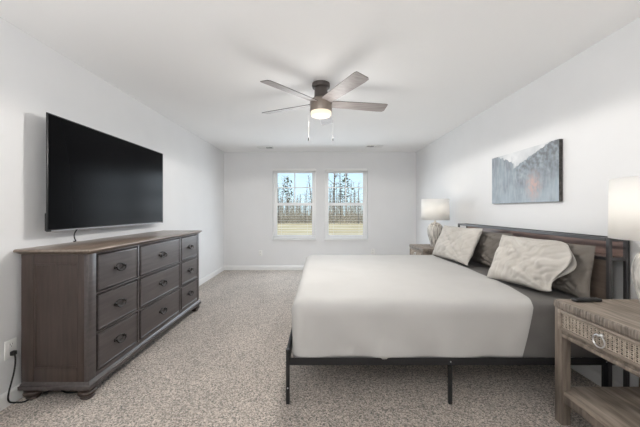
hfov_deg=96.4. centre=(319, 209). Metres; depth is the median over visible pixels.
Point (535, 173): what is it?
wall picture
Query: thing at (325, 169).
window blind
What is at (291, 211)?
undergrowth
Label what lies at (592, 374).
baseboard
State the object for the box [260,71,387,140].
ceiling fan
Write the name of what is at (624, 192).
table lamp
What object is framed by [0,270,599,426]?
floor
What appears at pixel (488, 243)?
pillow
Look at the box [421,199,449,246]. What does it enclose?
table lamp
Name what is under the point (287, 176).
leafy tree
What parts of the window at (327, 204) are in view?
sill, sash, sash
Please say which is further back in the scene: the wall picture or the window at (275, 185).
the window at (275, 185)
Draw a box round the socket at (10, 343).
[8,341,13,347]
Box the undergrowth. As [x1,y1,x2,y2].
[277,191,362,223]
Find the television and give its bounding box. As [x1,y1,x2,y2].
[45,112,162,231]
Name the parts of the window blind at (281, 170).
ladder cord, rail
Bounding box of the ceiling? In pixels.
[0,0,639,151]
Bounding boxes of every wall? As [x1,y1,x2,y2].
[0,17,223,394]
[224,152,415,265]
[416,17,639,386]
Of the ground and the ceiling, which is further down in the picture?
the ground
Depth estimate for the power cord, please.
1.82 m
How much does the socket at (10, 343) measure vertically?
0.033 m
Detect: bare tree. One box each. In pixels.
[331,173,340,216]
[337,173,343,219]
[355,186,361,223]
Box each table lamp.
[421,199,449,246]
[608,176,639,300]
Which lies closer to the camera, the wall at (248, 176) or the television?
the television
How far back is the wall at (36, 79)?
2.14 m
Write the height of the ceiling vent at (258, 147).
0.012 m
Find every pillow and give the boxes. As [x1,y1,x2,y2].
[432,225,481,264]
[470,231,512,266]
[487,235,576,290]
[519,236,595,297]
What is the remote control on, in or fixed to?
on the nightstand at (609, 329)
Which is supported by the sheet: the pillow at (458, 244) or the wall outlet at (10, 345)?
the pillow at (458, 244)
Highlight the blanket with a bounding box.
[292,255,532,358]
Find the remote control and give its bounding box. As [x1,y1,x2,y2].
[571,297,601,301]
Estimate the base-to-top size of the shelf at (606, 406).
0.024 m
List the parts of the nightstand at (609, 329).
leg, shelf rail, drawer, rail, cane panel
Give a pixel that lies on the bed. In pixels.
(601, 277)
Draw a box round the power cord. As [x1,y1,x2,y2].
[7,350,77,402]
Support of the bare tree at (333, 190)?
on the ground
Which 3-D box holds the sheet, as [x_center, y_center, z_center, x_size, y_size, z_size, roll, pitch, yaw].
[0.830,0.779,2.828,2.009,0.353,1.961,0,0,0]
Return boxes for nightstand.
[409,244,436,255]
[553,299,639,426]
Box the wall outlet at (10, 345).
[4,337,16,360]
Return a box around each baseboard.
[0,266,223,410]
[224,266,303,269]
[571,357,622,386]
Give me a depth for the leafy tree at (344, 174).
41.94 m
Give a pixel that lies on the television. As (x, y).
(95, 178)
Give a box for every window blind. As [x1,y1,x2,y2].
[273,169,315,237]
[325,169,366,237]
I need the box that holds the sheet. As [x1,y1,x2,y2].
[436,256,599,357]
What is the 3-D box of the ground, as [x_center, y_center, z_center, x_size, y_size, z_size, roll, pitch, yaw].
[0.000,1.858,48.300,120.000,0.150,84.000,0,0,0]
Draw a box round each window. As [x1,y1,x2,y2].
[272,171,316,239]
[324,171,367,239]
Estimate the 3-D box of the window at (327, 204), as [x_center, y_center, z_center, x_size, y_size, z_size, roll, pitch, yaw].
[0.541,-0.116,5.962,0.911,1.480,0.155,0,0,0]
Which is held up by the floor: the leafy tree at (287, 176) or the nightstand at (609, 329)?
the nightstand at (609, 329)
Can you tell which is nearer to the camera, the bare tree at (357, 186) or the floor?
the floor
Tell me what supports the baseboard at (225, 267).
attached to the wall at (248, 176)
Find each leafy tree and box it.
[282,176,292,201]
[338,174,353,202]
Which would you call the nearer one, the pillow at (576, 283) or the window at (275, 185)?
the pillow at (576, 283)
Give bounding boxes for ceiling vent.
[258,147,273,148]
[365,145,382,147]
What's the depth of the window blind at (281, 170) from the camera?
5.93 m
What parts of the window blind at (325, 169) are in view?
rail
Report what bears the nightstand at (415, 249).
on the floor
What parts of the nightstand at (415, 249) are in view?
cane panel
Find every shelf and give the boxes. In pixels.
[564,387,639,426]
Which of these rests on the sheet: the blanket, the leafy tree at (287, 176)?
the blanket
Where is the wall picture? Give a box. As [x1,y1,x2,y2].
[492,139,562,203]
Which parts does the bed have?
leg, foot rail, rail, leg, headboard, panel, panel, leg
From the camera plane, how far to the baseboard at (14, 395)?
1.85 m
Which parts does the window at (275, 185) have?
sill, sash, sash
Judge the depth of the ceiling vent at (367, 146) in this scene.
5.36 m
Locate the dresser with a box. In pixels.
[13,230,201,399]
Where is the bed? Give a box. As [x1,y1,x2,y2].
[286,223,629,403]
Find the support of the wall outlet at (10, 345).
attached to the wall at (36, 79)
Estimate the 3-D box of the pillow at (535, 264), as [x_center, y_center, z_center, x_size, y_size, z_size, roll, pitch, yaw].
[1.614,0.401,2.224,0.264,0.367,0.607,0,0,-13]
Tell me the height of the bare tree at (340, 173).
9.416 m
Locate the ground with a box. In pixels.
[277,216,362,234]
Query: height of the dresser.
0.987 m
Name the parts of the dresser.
panel, recessed panel, moulding, drawer, drawer, drawer, drawer pull, drawer pull, drawer pull, frame, drawer, drawer, drawer, drawer, drawer, drawer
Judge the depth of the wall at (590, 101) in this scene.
2.33 m

